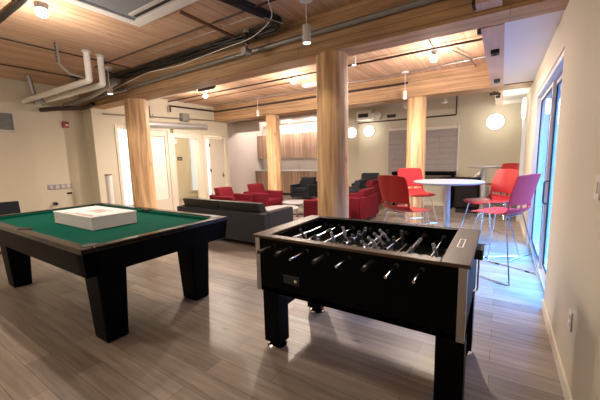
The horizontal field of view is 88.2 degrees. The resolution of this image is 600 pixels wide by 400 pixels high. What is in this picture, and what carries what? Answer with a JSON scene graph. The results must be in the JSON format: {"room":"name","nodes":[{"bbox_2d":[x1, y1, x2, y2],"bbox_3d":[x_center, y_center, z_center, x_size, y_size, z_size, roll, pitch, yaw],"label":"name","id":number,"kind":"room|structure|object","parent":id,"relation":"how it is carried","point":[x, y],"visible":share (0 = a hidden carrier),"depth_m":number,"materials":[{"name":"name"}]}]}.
{"room":"common room","nodes":[
{"label":"common room","id":0,"kind":"room"},
{"bbox_2d":[0,78,92,212],"bbox_3d":[-6.702,-0.568,4.816,0.120,3.200,6.080,3,9,33],"label":"wall","id":1,"kind":"structure","parent":0,"point":[41,153],"depth_m":6.55,"materials":[{"name":"paint"}]},
{"bbox_2d":[0,111,16,131],"bbox_3d":[-5.846,-1.515,5.919,0.030,0.400,0.620,3,9,33],"label":"air vent","id":2,"kind":"object","parent":1,"relation":"in","point":[2,113],"visible":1,"depth_m":6.08,"materials":[{"name":"metal"}]},
{"bbox_2d":[47,183,72,189],"bbox_3d":[-5.316,-0.298,6.864,0.019,0.110,0.460,3,9,33],"label":"switch panel","id":3,"kind":"object","parent":1,"relation":"attached to","point":[69,185],"visible":1,"depth_m":6.85,"materials":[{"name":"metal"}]},
{"bbox_2d":[39,102,94,111],"bbox_3d":[-4.928,-1.972,6.519,1.078,0.206,0.263,-3,8,-11],"label":"pipe","id":4,"kind":"object","parent":1,"relation":"attached to","point":[91,104],"visible":1,"depth_m":6.48,"materials":[{"name":"metal"}]},
{"bbox_2d":[63,78,120,105],"bbox_3d":[-4.250,-2.124,6.230,2.297,0.267,0.087,3,9,33],"label":"pipe","id":5,"kind":"object","parent":1,"relation":"attached to","point":[117,81],"visible":0.95,"depth_m":6.08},
{"bbox_2d":[82,99,229,204],"bbox_3d":[-4.092,-1.219,9.164,1.300,3.200,4.140,3,9,33],"label":"wall","id":6,"kind":"structure","parent":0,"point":[99,128],"depth_m":7.41,"materials":[{"name":"paint"}]},
{"bbox_2d":[114,125,175,210],"bbox_3d":[-4.059,-0.695,8.181,0.170,2.420,1.470,3,9,33],"label":"door","id":7,"kind":"structure","parent":6,"relation":"attached to","point":[160,137],"depth_m":8.51,"materials":[{"name":"paint"}]},
{"bbox_2d":[103,113,214,120],"bbox_3d":[-3.620,-2.256,8.489,0.036,0.166,3.351,3,9,33],"label":"conduit pipe","id":8,"kind":"object","parent":6,"relation":"attached to","point":[103,113],"visible":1,"depth_m":8.32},
{"bbox_2d":[149,121,207,128],"bbox_3d":[-3.538,-2.075,8.589,0.163,0.260,2.365,3,9,33],"label":"housing","id":9,"kind":"object","parent":6,"relation":"attached to","point":[152,124],"visible":0.62,"depth_m":8.65,"materials":[{"name":"paint"}]},
{"bbox_2d":[179,113,189,121],"bbox_3d":[-3.325,-2.376,8.910,0.144,0.220,0.240,3,9,33],"label":"junction box","id":10,"kind":"object","parent":6,"relation":"attached to","point":[184,117],"visible":1,"depth_m":8.84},
{"bbox_2d":[170,133,204,210],"bbox_3d":[-3.367,-0.795,9.248,0.170,2.300,1.080,3,9,33],"label":"door frame","id":11,"kind":"structure","parent":6,"relation":"attached to","point":[198,142],"depth_m":9.44,"materials":[{"name":"paint"}]},
{"bbox_2d":[203,136,227,198],"bbox_3d":[-2.776,-0.917,10.156,0.170,2.270,0.900,3,9,33],"label":"door","id":12,"kind":"structure","parent":6,"relation":"attached to","point":[214,147],"depth_m":10.11,"materials":[{"name":"paint"}]},
{"bbox_2d":[174,138,198,198],"bbox_3d":[-4.886,-1.353,10.324,2.900,3.200,6.400,3,9,33],"label":"wall","id":13,"kind":"structure","parent":0,"point":[181,148],"depth_m":12.65,"materials":[{"name":"paint"}]},
{"bbox_2d":[118,129,133,205],"bbox_3d":[-5.960,-1.107,10.731,0.060,2.640,1.550,3,9,33],"label":"window","id":14,"kind":"structure","parent":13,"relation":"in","point":[122,133],"depth_m":10.67,"materials":[{"name":"glass"}]},
{"bbox_2d":[187,139,197,191],"bbox_3d":[-4.474,-1.496,13.006,0.060,2.250,0.400,3,9,33],"label":"window","id":15,"kind":"structure","parent":13,"relation":"in","point":[191,142],"depth_m":12.98,"materials":[{"name":"glass"}]},
{"bbox_2d":[0,0,485,119],"bbox_3d":[-2.056,-2.540,6.192,12.000,0.100,13.900,3,9,33],"label":"ceiling","id":16,"kind":"structure","parent":0,"point":[75,28],"depth_m":4.55,"materials":[{"name":"wood"}]},
{"bbox_2d":[0,0,28,22],"bbox_3d":[-4.391,-2.120,4.156,4.280,0.052,0.052,3,9,33],"label":"pipe","id":17,"kind":"object","parent":16,"relation":"attached to","point":[18,3],"visible":1,"depth_m":3.29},
{"bbox_2d":[25,75,46,105],"bbox_3d":[-5.102,-2.113,5.996,0.116,0.508,0.398,-2,8,-3],"label":"vent stack","id":18,"kind":"object","parent":16,"relation":"attached to","point":[28,77],"visible":0.84,"depth_m":5.84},
{"bbox_2d":[33,1,48,17],"bbox_3d":[-2.749,-2.015,3.294,0.121,0.135,0.121,3,9,33],"label":"ceiling lamp","id":19,"kind":"object","parent":16,"relation":"attached to","point":[41,7],"visible":1,"depth_m":3.26,"materials":[{"name":"white"}]},
{"bbox_2d":[0,63,82,78],"bbox_3d":[-5.002,-2.218,4.973,0.024,0.024,3.000,3,9,33],"label":"pipe","id":20,"kind":"object","parent":16,"relation":"attached to","point":[0,63],"visible":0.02,"depth_m":5.51,"materials":[{"name":"metal"}]},
{"bbox_2d":[21,49,92,102],"bbox_3d":[-4.383,-2.090,5.456,2.873,0.475,0.124,3,9,33],"label":"drain pipe","id":21,"kind":"object","parent":16,"relation":"attached to","point":[86,53],"visible":1,"depth_m":4.94,"materials":[{"name":"plastic"}]},
{"bbox_2d":[0,37,129,67],"bbox_3d":[-3.826,-2.148,4.217,0.022,0.022,3.000,3,9,33],"label":"pipe","id":22,"kind":"object","parent":16,"relation":"attached to","point":[0,37],"visible":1,"depth_m":4.50,"materials":[{"name":"metal"}]},
{"bbox_2d":[53,41,83,78],"bbox_3d":[-3.321,-2.006,4.461,0.090,0.434,0.326,3,9,33],"label":"pipe","id":23,"kind":"object","parent":16,"relation":"hanging from","point":[56,50],"visible":1,"depth_m":4.33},
{"bbox_2d":[35,54,105,104],"bbox_3d":[-4.289,-2.114,5.655,2.813,0.485,0.124,3,9,33],"label":"drain pipe","id":24,"kind":"object","parent":16,"relation":"attached to","point":[100,58],"visible":0.98,"depth_m":5.12,"materials":[{"name":"plastic"}]},
{"bbox_2d":[63,0,197,26],"bbox_3d":[-1.730,-1.997,2.788,1.340,0.089,1.340,3,9,33],"label":"ceiling cassette","id":25,"kind":"structure","parent":16,"relation":"attached to","point":[138,13],"depth_m":3.26,"materials":[{"name":"white plastic"}]},
{"bbox_2d":[83,0,153,18],"bbox_3d":[-1.730,-2.003,2.788,1.100,0.060,1.100,3,9,33],"label":"ceiling vent","id":26,"kind":"object","parent":25,"relation":"in","point":[126,9],"depth_m":3.25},
{"bbox_2d":[95,0,275,67],"bbox_3d":[-1.529,-2.165,4.040,4.750,0.024,0.024,3,9,33],"label":"pipe","id":27,"kind":"object","parent":16,"relation":"attached to","point":[270,1],"visible":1,"depth_m":3.98,"materials":[{"name":"metal"}]},
{"bbox_2d":[180,10,234,38],"bbox_3d":[-1.080,-2.094,3.716,0.044,0.064,0.811,3,9,33],"label":"pipe","id":28,"kind":"object","parent":27,"relation":"attached to","point":[182,12],"visible":1,"depth_m":3.65,"materials":[{"name":"orange metal"}]},
{"bbox_2d":[109,0,281,79],"bbox_3d":[-2.224,-2.185,4.471,4.216,0.126,1.253,3,9,33],"label":"cable bundle","id":29,"kind":"object","parent":16,"relation":"attached to","point":[247,6],"visible":0.95,"depth_m":4.29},
{"bbox_2d":[104,0,283,94],"bbox_3d":[-2.066,-2.132,4.801,4.741,0.292,0.405,4,10,38],"label":"cable","id":30,"kind":"object","parent":29,"relation":"attached to","point":[270,19],"visible":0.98,"depth_m":4.19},
{"bbox_2d":[184,82,290,102],"bbox_3d":[-1.718,-2.686,7.815,3.800,0.020,0.020,3,9,33],"label":"pipe","id":31,"kind":"object","parent":16,"relation":"attached to","point":[289,82],"visible":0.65,"depth_m":7.63,"materials":[{"name":"orange metal"}]},
{"bbox_2d":[241,29,251,55],"bbox_3d":[-0.702,-2.045,4.012,0.089,0.315,0.120,3,9,33],"label":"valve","id":32,"kind":"object","parent":16,"relation":"attached to","point":[245,50],"visible":0.96,"depth_m":3.99,"materials":[{"name":"metal"}]},
{"bbox_2d":[299,0,312,44],"bbox_3d":[0.069,-1.932,3.334,0.150,0.460,0.150,3,9,33],"label":"pendant light","id":33,"kind":"object","parent":16,"relation":"hanging from","point":[306,28],"visible":1,"depth_m":3.32,"materials":[{"name":"white plastic"}]},
{"bbox_2d":[168,38,482,101],"bbox_3d":[-0.457,-2.521,6.488,7.530,0.036,0.036,3,9,33],"label":"pipe","id":34,"kind":"object","parent":16,"relation":"attached to","point":[479,39],"visible":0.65,"depth_m":5.42,"materials":[{"name":"metal"}]},
{"bbox_2d":[212,56,484,105],"bbox_3d":[0.329,-2.694,7.472,7.206,0.024,0.225,4,9,35],"label":"conduit pipe","id":35,"kind":"object","parent":16,"relation":"attached to","point":[481,56],"visible":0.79,"depth_m":6.65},
{"bbox_2d":[358,96,457,123],"bbox_3d":[3.131,-2.734,9.362,2.930,0.610,0.040,3,9,33],"label":"pipe","id":36,"kind":"object","parent":16,"relation":"attached to","point":[456,96],"visible":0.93,"depth_m":8.99,"materials":[{"name":"metal"}]},
{"bbox_2d":[227,120,262,193],"bbox_3d":[-2.629,-1.732,12.706,0.120,3.200,3.700,3,9,33],"label":"wall","id":37,"kind":"structure","parent":0,"point":[242,147],"depth_m":12.96,"materials":[{"name":"white paint"}]},
{"bbox_2d":[234,122,262,132],"bbox_3d":[-2.036,-2.857,12.209,1.300,0.330,0.200,3,9,33],"label":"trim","id":38,"kind":"structure","parent":37,"relation":"attached to","point":[254,126],"depth_m":12.08,"materials":[{"name":"white paint"}]},
{"bbox_2d":[235,113,316,126],"bbox_3d":[-0.411,-3.084,12.077,4.150,0.070,1.700,3,9,33],"label":"ceiling","id":39,"kind":"structure","parent":0,"point":[299,119],"depth_m":11.68,"materials":[{"name":"white paint"}]},
{"bbox_2d":[0,195,564,399],"bbox_3d":[-1.969,0.729,6.630,12.000,0.100,13.900,3,9,33],"label":"floor","id":40,"kind":"structure","parent":0,"point":[214,346],"depth_m":2.54,"materials":[{"name":"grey wood"}]},
{"bbox_2d":[0,201,20,254],"bbox_3d":[-4.887,0.482,5.132,0.542,0.940,0.566,6,11,45],"label":"office chair","id":41,"kind":"object","parent":40,"relation":"on","point":[11,207],"visible":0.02,"depth_m":4.97,"materials":[{"name":"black fabric"}]},
{"bbox_2d":[105,174,114,203],"bbox_3d":[-4.302,0.046,7.049,0.240,1.265,0.240,3,9,33],"label":"tube","id":42,"kind":"object","parent":40,"relation":"on","point":[108,177],"visible":0.63,"depth_m":6.96,"materials":[{"name":"plastic"}]},
{"bbox_2d":[0,203,227,342],"bbox_3d":[-2.382,0.639,3.684,2.840,0.882,1.460,3,9,33],"label":"pool table","id":43,"kind":"object","parent":40,"relation":"on","point":[102,257],"visible":0.96,"depth_m":2.92,"materials":[{"name":"black laminate"}]},
{"bbox_2d":[0,205,92,218],"bbox_3d":[-3.496,0.163,4.339,0.045,0.030,1.060,3,9,33],"label":"cushion","id":44,"kind":"object","parent":43,"relation":"on","point":[10,216],"depth_m":4.20,"materials":[{"name":"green fabric"}]},
{"bbox_2d":[53,206,136,230],"bbox_3d":[-2.326,0.189,3.508,0.920,0.136,0.460,3,9,33],"label":"carton","id":45,"kind":"object","parent":43,"relation":"on","point":[92,218],"visible":1,"depth_m":3.32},
{"bbox_2d":[65,209,110,216],"bbox_3d":[-2.284,0.134,3.406,0.675,0.001,0.310,3,9,33],"label":"print","id":46,"kind":"object","parent":45,"relation":"on","point":[82,212],"depth_m":3.36},
{"bbox_2d":[124,98,156,208],"bbox_3d":[-3.256,-0.642,6.388,0.444,2.750,0.444,-4,8,-19],"label":"column","id":47,"kind":"structure","parent":40,"relation":"on","point":[136,109],"depth_m":6.19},
{"bbox_2d":[209,186,252,201],"bbox_3d":[-1.800,0.066,8.164,0.840,0.798,0.760,3,9,33],"label":"armchair","id":48,"kind":"object","parent":40,"relation":"on","point":[221,193],"visible":0.3,"depth_m":8.17,"materials":[{"name":"fabric"}]},
{"bbox_2d":[214,186,234,196],"bbox_3d":[-2.007,-0.159,8.265,0.282,0.368,0.510,3,9,33],"label":"cushion","id":49,"kind":"object","parent":48,"relation":"on","point":[220,191],"depth_m":8.20,"materials":[{"name":"fabric"}]},
{"bbox_2d":[177,198,292,242],"bbox_3d":[-1.310,0.347,6.046,2.280,0.778,0.850,3,9,33],"label":"sofa","id":50,"kind":"object","parent":40,"relation":"on","point":[245,219],"visible":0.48,"depth_m":5.43,"materials":[{"name":"grey fabric"}]},
{"bbox_2d":[183,198,218,208],"bbox_3d":[-1.869,0.140,6.084,0.990,0.348,0.282,3,9,33],"label":"cushion","id":51,"kind":"object","parent":50,"relation":"on","point":[190,203],"depth_m":5.96,"materials":[{"name":"fabric"}]},
{"bbox_2d":[217,200,265,212],"bbox_3d":[-1.029,0.190,5.543,0.990,0.348,0.282,3,9,33],"label":"cushion","id":52,"kind":"object","parent":50,"relation":"on","point":[228,206],"depth_m":5.40,"materials":[{"name":"fabric"}]},
{"bbox_2d":[256,171,267,189],"bbox_3d":[-1.465,-0.784,13.687,0.804,1.000,0.565,3,9,33],"label":"base cabinet","id":53,"kind":"object","parent":40,"relation":"on","point":[261,176],"visible":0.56,"depth_m":13.45,"materials":[{"name":"brown wood"}]},
{"bbox_2d":[243,183,282,206],"bbox_3d":[-1.014,-0.033,8.599,0.800,0.838,0.760,3,9,33],"label":"armchair","id":54,"kind":"object","parent":40,"relation":"on","point":[260,195],"visible":0.55,"depth_m":8.49,"materials":[{"name":"fabric"}]},
{"bbox_2d":[247,183,265,192],"bbox_3d":[-1.205,-0.257,8.690,0.283,0.408,0.510,3,9,33],"label":"cushion","id":55,"kind":"object","parent":54,"relation":"on","point":[256,187],"depth_m":8.58,"materials":[{"name":"fabric"}]},
{"bbox_2d":[269,198,279,205],"bbox_3d":[-0.928,0.035,8.554,0.600,0.150,0.512,3,9,33],"label":"seat cushion","id":56,"kind":"object","parent":54,"relation":"on","point":[272,201],"depth_m":8.41,"materials":[{"name":"fabric"}]},
{"bbox_2d":[266,115,281,190],"bbox_3d":[-0.765,-1.084,9.117,0.412,2.770,0.413,-2,8,-3],"label":"column","id":57,"kind":"structure","parent":40,"relation":"on","point":[272,121],"depth_m":8.92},
{"bbox_2d":[265,205,298,210],"bbox_3d":[-0.446,0.369,7.207,0.840,0.380,0.840,3,9,33],"label":"coffee table","id":58,"kind":"object","parent":40,"relation":"on","point":[268,208],"visible":0.3,"depth_m":7.26,"materials":[{"name":"white laminate"}]},
{"bbox_2d":[281,171,286,194],"bbox_3d":[-0.784,-0.743,13.249,0.804,1.000,0.565,3,9,33],"label":"base cabinet","id":59,"kind":"object","parent":40,"relation":"on","point":[283,173],"visible":0.2,"depth_m":12.87,"materials":[{"name":"brown wood"}]},
{"bbox_2d":[282,200,303,216],"bbox_3d":[-0.087,0.225,8.214,0.760,0.380,0.760,3,9,33],"label":"coffee table","id":60,"kind":"object","parent":40,"relation":"on","point":[291,202],"visible":0.66,"depth_m":8.15,"materials":[{"name":"white laminate"}]},
{"bbox_2d":[286,171,301,194],"bbox_3d":[-0.104,-0.703,12.812,0.804,1.000,0.565,3,9,33],"label":"base cabinet","id":61,"kind":"object","parent":40,"relation":"on","point":[292,177],"visible":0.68,"depth_m":12.62,"materials":[{"name":"brown wood"}]},
{"bbox_2d":[290,177,317,199],"bbox_3d":[0.190,-0.439,11.544,0.820,0.798,0.780,3,9,33],"label":"armchair","id":62,"kind":"object","parent":40,"relation":"on","point":[307,187],"visible":0.93,"depth_m":11.39,"materials":[{"name":"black fabric"}]},
{"bbox_2d":[300,177,315,186],"bbox_3d":[0.298,-0.678,11.690,0.570,0.368,0.282,3,9,33],"label":"cushion","id":63,"kind":"object","parent":62,"relation":"on","point":[305,181],"depth_m":11.62,"materials":[{"name":"black fabric"}]},
{"bbox_2d":[302,171,317,196],"bbox_3d":[0.576,-0.662,12.374,0.804,1.000,0.565,3,9,33],"label":"base cabinet","id":64,"kind":"object","parent":40,"relation":"on","point":[304,173],"visible":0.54,"depth_m":12.13,"materials":[{"name":"brown wood"}]},
{"bbox_2d":[303,198,350,218],"bbox_3d":[0.617,0.261,6.906,0.800,0.618,0.760,3,9,33],"label":"armchair","id":65,"kind":"object","parent":40,"relation":"on","point":[310,206],"visible":0.17,"depth_m":6.71,"materials":[{"name":"fabric"}]},
{"bbox_2d":[316,50,348,217],"bbox_3d":[0.426,-0.423,4.016,0.412,2.750,0.413,0,8,8],"label":"column","id":66,"kind":"structure","parent":40,"relation":"on","point":[331,66],"depth_m":3.80,"materials":[{"name":"wood"}]},
{"bbox_2d":[349,179,369,192],"bbox_3d":[1.404,-0.114,8.502,0.800,0.898,0.720,3,9,33],"label":"armchair","id":67,"kind":"object","parent":40,"relation":"on","point":[358,184],"visible":0.2,"depth_m":8.13,"materials":[{"name":"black fabric"}]},
{"bbox_2d":[353,179,366,188],"bbox_3d":[1.584,-0.316,8.354,0.285,0.468,0.470,3,9,33],"label":"cushion","id":68,"kind":"object","parent":67,"relation":"on","point":[361,183],"depth_m":8.16,"materials":[{"name":"black fabric"}]},
{"bbox_2d":[349,187,378,219],"bbox_3d":[1.377,0.089,7.516,0.780,0.758,0.950,3,9,33],"label":"armchair","id":69,"kind":"object","parent":40,"relation":"on","point":[364,203],"visible":0.59,"depth_m":7.08,"materials":[{"name":"fabric"}]},
{"bbox_2d":[356,187,374,197],"bbox_3d":[1.548,-0.114,7.373,0.282,0.328,0.700,3,9,33],"label":"cushion","id":70,"kind":"object","parent":69,"relation":"on","point":[368,192],"depth_m":7.13,"materials":[{"name":"fabric"}]},
{"bbox_2d":[349,179,380,203],"bbox_3d":[1.889,-0.182,9.138,0.800,0.838,0.800,3,9,33],"label":"armchair","id":71,"kind":"object","parent":40,"relation":"on","point":[372,183],"visible":0.16,"depth_m":8.87,"materials":[{"name":"fabric"}]},
{"bbox_2d":[366,179,377,185],"bbox_3d":[2.069,-0.384,8.991,0.283,0.408,0.550,3,9,33],"label":"cushion","id":72,"kind":"object","parent":71,"relation":"on","point":[374,182],"depth_m":8.75,"materials":[{"name":"fabric"}]},
{"bbox_2d":[351,173,381,200],"bbox_3d":[2.161,-0.361,9.896,0.800,0.978,0.740,3,9,33],"label":"armchair","id":73,"kind":"object","parent":40,"relation":"on","point":[369,176],"visible":0.16,"depth_m":9.95,"materials":[{"name":"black fabric"}]},
{"bbox_2d":[361,173,378,183],"bbox_3d":[2.259,-0.598,10.026,0.550,0.548,0.287,3,9,33],"label":"cushion","id":74,"kind":"object","parent":73,"relation":"on","point":[369,176],"depth_m":9.96,"materials":[{"name":"black fabric"}]},
{"bbox_2d":[252,215,483,399],"bbox_3d":[0.556,0.700,2.488,1.545,0.924,1.394,3,9,33],"label":"foosball table","id":75,"kind":"object","parent":40,"relation":"on","point":[421,278],"visible":1,"depth_m":2.06,"materials":[{"name":"black laminate"}]},
{"bbox_2d":[378,175,432,225],"bbox_3d":[1.419,0.283,4.154,0.654,1.263,0.667,-5,9,-27],"label":"bar stool","id":76,"kind":"object","parent":40,"relation":"on","point":[394,189],"visible":0.75,"depth_m":3.94,"materials":[{"name":"red plastic"}]},
{"bbox_2d":[405,96,426,222],"bbox_3d":[2.600,-0.884,6.960,0.413,2.770,0.413,5,10,38],"label":"column","id":77,"kind":"structure","parent":40,"relation":"on","point":[416,106],"depth_m":6.75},
{"bbox_2d":[395,168,437,225],"bbox_3d":[2.191,0.038,5.836,0.667,1.263,0.654,-3,8,-9],"label":"bar stool","id":78,"kind":"object","parent":40,"relation":"on","point":[410,174],"visible":0.57,"depth_m":6.04,"materials":[{"name":"plastic"}]},
{"bbox_2d":[392,171,455,208],"bbox_3d":[3.627,-0.328,9.162,1.720,1.030,0.400,3,9,33],"label":"console table","id":79,"kind":"object","parent":40,"relation":"on","point":[452,173],"visible":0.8,"depth_m":8.70,"materials":[{"name":"black laminate"}]},
{"bbox_2d":[413,179,484,226],"bbox_3d":[2.504,0.206,5.281,1.090,1.060,1.090,3,9,33],"label":"table","id":80,"kind":"object","parent":40,"relation":"on","point":[447,183],"visible":0.65,"depth_m":5.20,"materials":[{"name":"paint"}]},
{"bbox_2d":[439,177,480,213],"bbox_3d":[4.202,-0.140,8.129,0.960,0.900,0.560,3,9,33],"label":"base cabinet","id":81,"kind":"object","parent":40,"relation":"on","point":[460,192],"visible":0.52,"depth_m":7.90,"materials":[{"name":"laminate"}]},
{"bbox_2d":[468,166,501,220],"bbox_3d":[4.210,-0.166,7.121,0.660,1.220,0.660,3,9,33],"label":"table","id":82,"kind":"object","parent":40,"relation":"on","point":[484,168],"visible":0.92,"depth_m":7.05,"materials":[{"name":"paint"}]},
{"bbox_2d":[460,169,518,257],"bbox_3d":[2.859,0.168,4.731,0.654,1.263,0.667,-2,8,-1],"label":"bar stool","id":83,"kind":"object","parent":40,"relation":"on","point":[504,180],"visible":0.84,"depth_m":4.70,"materials":[{"name":"red plastic"}]},
{"bbox_2d":[485,163,519,219],"bbox_3d":[4.744,-0.221,7.262,0.654,1.263,0.667,-4,8,-19],"label":"bar stool","id":84,"kind":"object","parent":40,"relation":"on","point":[506,165],"visible":0.28,"depth_m":7.33,"materials":[{"name":"red plastic"}]},
{"bbox_2d":[471,174,540,285],"bbox_3d":[2.487,0.298,3.829,0.667,1.263,0.654,-6,9,-29],"label":"bar stool","id":85,"kind":"object","parent":40,"relation":"on","point":[524,187],"visible":0.95,"depth_m":3.56,"materials":[{"name":"plastic"}]},
{"bbox_2d":[262,122,316,169],"bbox_3d":[0.070,-1.841,12.986,4.300,3.200,0.120,3,9,33],"label":"wall","id":86,"kind":"structure","parent":0,"point":[303,127],"depth_m":12.87,"materials":[{"name":"white paint"}]},
{"bbox_2d":[257,136,266,158],"bbox_3d":[-1.436,-2.306,13.591,0.804,1.000,0.370,3,9,33],"label":"upper cabinet","id":87,"kind":"object","parent":86,"relation":"attached to","point":[261,140],"visible":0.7,"depth_m":13.51,"materials":[{"name":"brown wood"}]},
{"bbox_2d":[280,134,287,158],"bbox_3d":[-0.755,-2.265,13.154,0.804,1.000,0.370,3,9,33],"label":"upper cabinet","id":88,"kind":"object","parent":86,"relation":"attached to","point":[283,137],"visible":0.3,"depth_m":12.88,"materials":[{"name":"brown wood"}]},
{"bbox_2d":[263,158,316,169],"bbox_3d":[0.046,-1.515,12.970,4.050,0.480,0.015,3,9,33],"label":"backsplash","id":89,"kind":"structure","parent":86,"relation":"attached to","point":[288,163],"depth_m":13.07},
{"bbox_2d":[287,133,304,157],"bbox_3d":[-0.075,-2.225,12.716,0.804,1.000,0.370,3,9,33],"label":"upper cabinet","id":90,"kind":"object","parent":86,"relation":"attached to","point":[295,141],"visible":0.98,"depth_m":12.55,"materials":[{"name":"brown wood"}]},
{"bbox_2d":[304,132,316,157],"bbox_3d":[0.606,-2.184,12.278,0.804,1.000,0.370,3,9,33],"label":"upper cabinet","id":91,"kind":"object","parent":86,"relation":"attached to","point":[310,138],"visible":0.68,"depth_m":12.18,"materials":[{"name":"brown wood"}]},
{"bbox_2d":[348,108,357,185],"bbox_3d":[1.726,-1.594,10.818,0.850,3.200,0.150,3,9,33],"label":"wall","id":92,"kind":"structure","parent":0,"point":[352,123],"depth_m":10.63,"materials":[{"name":"paint"}]},
{"bbox_2d":[358,92,522,205],"bbox_3d":[3.920,-1.452,9.318,4.470,3.200,0.300,3,9,33],"label":"wall","id":93,"kind":"structure","parent":0,"point":[479,145],"depth_m":8.63,"materials":[{"name":"paint"}]},
{"bbox_2d":[364,126,373,135],"bbox_3d":[2.242,-2.242,10.051,0.340,0.340,0.104,3,9,33],"label":"wall light","id":94,"kind":"object","parent":93,"relation":"attached to","point":[369,130],"visible":1,"depth_m":10.00,"materials":[{"name":"paint"}]},
{"bbox_2d":[356,110,382,120],"bbox_3d":[2.215,-2.697,9.874,0.780,0.310,0.308,3,9,33],"label":"air duct","id":95,"kind":"object","parent":93,"relation":"attached to","point":[366,115],"visible":1,"depth_m":9.77,"materials":[{"name":"white plastic"}]},
{"bbox_2d":[388,127,406,175],"bbox_3d":[3.196,-1.486,9.568,0.920,1.480,0.058,3,9,33],"label":"window shade","id":96,"kind":"object","parent":93,"relation":"attached to","point":[397,136],"visible":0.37,"depth_m":9.66,"materials":[{"name":"grey fabric"}]},
{"bbox_2d":[425,125,457,175],"bbox_3d":[4.053,-1.411,9.020,0.920,1.430,0.058,3,9,33],"label":"window shade","id":97,"kind":"object","parent":93,"relation":"attached to","point":[441,142],"visible":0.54,"depth_m":8.98,"materials":[{"name":"grey fabric"}]},
{"bbox_2d":[381,201,515,208],"bbox_3d":[3.863,0.103,9.402,4.440,0.100,0.014,3,9,33],"label":"baseboard","id":98,"kind":"structure","parent":93,"relation":"attached to","point":[425,203],"depth_m":9.19,"materials":[{"name":"paint"}]},
{"bbox_2d":[481,23,504,104],"bbox_3d":[3.551,-2.322,5.564,0.200,0.460,6.120,3,9,33],"label":"trim","id":99,"kind":"structure","parent":93,"relation":"attached to","point":[492,36],"depth_m":3.85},
{"bbox_2d":[486,114,503,128],"bbox_3d":[5.156,-2.068,8.176,0.400,0.400,0.104,3,9,33],"label":"wall light","id":100,"kind":"object","parent":93,"relation":"attached to","point":[495,121],"visible":1,"depth_m":8.13,"materials":[{"name":"paint"}]},
{"bbox_2d":[503,10,563,103],"bbox_3d":[3.824,-2.316,5.387,0.450,0.440,6.120,3,9,33],"label":"ceiling","id":101,"kind":"structure","parent":0,"point":[527,41],"depth_m":3.77,"materials":[{"name":"paint"}]},
{"bbox_2d":[520,0,599,399],"bbox_3d":[2.544,-0.547,2.831,0.340,3.200,12.800,3,9,33],"label":"wall","id":102,"kind":"structure","parent":0,"point":[572,281],"depth_m":1.98,"materials":[{"name":"paint"}]},
{"bbox_2d":[94,0,438,97],"bbox_3d":[-1.471,-2.059,4.740,8.501,0.162,0.062,3,9,33],"label":"conduit pipe","id":103,"kind":"object","parent":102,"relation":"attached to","point":[415,3],"visible":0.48,"depth_m":3.78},
{"bbox_2d":[80,0,568,108],"bbox_3d":[-1.348,-2.111,4.917,8.610,0.450,0.320,3,9,33],"label":"beam","id":104,"kind":"structure","parent":102,"relation":"attached to","point":[440,18],"depth_m":3.61,"materials":[{"name":"wood"}]},
{"bbox_2d":[75,88,128,104],"bbox_3d":[-4.127,-2.102,6.345,2.200,0.064,0.044,3,9,33],"label":"conduit pipe","id":105,"kind":"object","parent":104,"relation":"attached to","point":[126,89],"visible":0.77,"depth_m":6.20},
{"bbox_2d":[214,63,533,122],"bbox_3d":[0.841,-2.567,7.909,8.210,0.455,0.540,3,9,33],"label":"beam","id":106,"kind":"structure","parent":102,"relation":"attached to","point":[465,80],"depth_m":6.86,"materials":[{"name":"wood"}]},
{"bbox_2d":[214,82,407,112],"bbox_3d":[-0.215,-2.631,8.167,5.950,0.052,0.052,3,9,33],"label":"pipe","id":107,"kind":"object","parent":106,"relation":"attached to","point":[402,83],"visible":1,"depth_m":7.93,"materials":[{"name":"metal"}]},
{"bbox_2d":[169,105,213,111],"bbox_3d":[-3.136,-2.615,9.097,0.050,0.215,1.586,3,9,33],"label":"pipe","id":108,"kind":"object","parent":107,"relation":"attached to","point":[170,106],"visible":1,"depth_m":8.92,"materials":[{"name":"metal"}]},
{"bbox_2d":[472,0,502,11],"bbox_3d":[1.643,-1.779,2.712,0.230,0.140,0.175,3,9,33],"label":"block","id":109,"kind":"object","parent":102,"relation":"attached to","point":[478,5],"visible":1,"depth_m":2.71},
{"bbox_2d":[516,119,526,221],"bbox_3d":[4.813,-0.625,6.731,0.070,2.200,0.160,3,9,33],"label":"trim","id":110,"kind":"structure","parent":102,"relation":"attached to","point":[524,122],"depth_m":6.61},
{"bbox_2d":[522,97,528,118],"bbox_3d":[4.694,-1.917,6.457,0.104,0.440,0.440,3,9,33],"label":"wall light","id":111,"kind":"object","parent":102,"relation":"attached to","point":[525,104],"visible":0.99,"depth_m":6.31,"materials":[{"name":"paint"}]},
{"bbox_2d":[522,97,525,118],"bbox_3d":[4.673,-1.918,6.470,0.054,0.440,0.440,3,9,33],"label":"diffuser","id":112,"kind":"object","parent":111,"relation":"attached to","point":[524,99],"depth_m":6.33,"materials":[{"name":"white"}]},
{"bbox_2d":[516,206,572,399],"bbox_3d":[2.358,0.998,3.012,0.014,0.100,12.490,3,9,33],"label":"baseboard","id":113,"kind":"structure","parent":102,"relation":"attached to","point":[561,373],"depth_m":2.22,"materials":[{"name":"paint"}]},
{"bbox_2d":[526,49,564,291],"bbox_3d":[3.111,-0.297,3.865,0.180,2.400,2.630,3,9,33],"label":"door","id":114,"kind":"structure","parent":102,"relation":"in","point":[548,95],"depth_m":4.12,"materials":[{"name":"clear glass"}]},
{"bbox_2d":[567,308,572,331],"bbox_3d":[1.667,0.739,1.913,0.010,0.120,0.080,3,9,33],"label":"wall outlet","id":115,"kind":"object","parent":102,"relation":"attached to","point":[570,314],"visible":1,"depth_m":1.89,"materials":[{"name":"white plastic"}]},
{"bbox_2d":[594,175,599,200],"bbox_3d":[1.466,-0.061,1.526,0.011,0.120,0.080,3,9,33],"label":"light switch","id":116,"kind":"object","parent":102,"relation":"attached to","point":[597,182],"visible":1,"depth_m":1.51,"materials":[{"name":"white plastic"}]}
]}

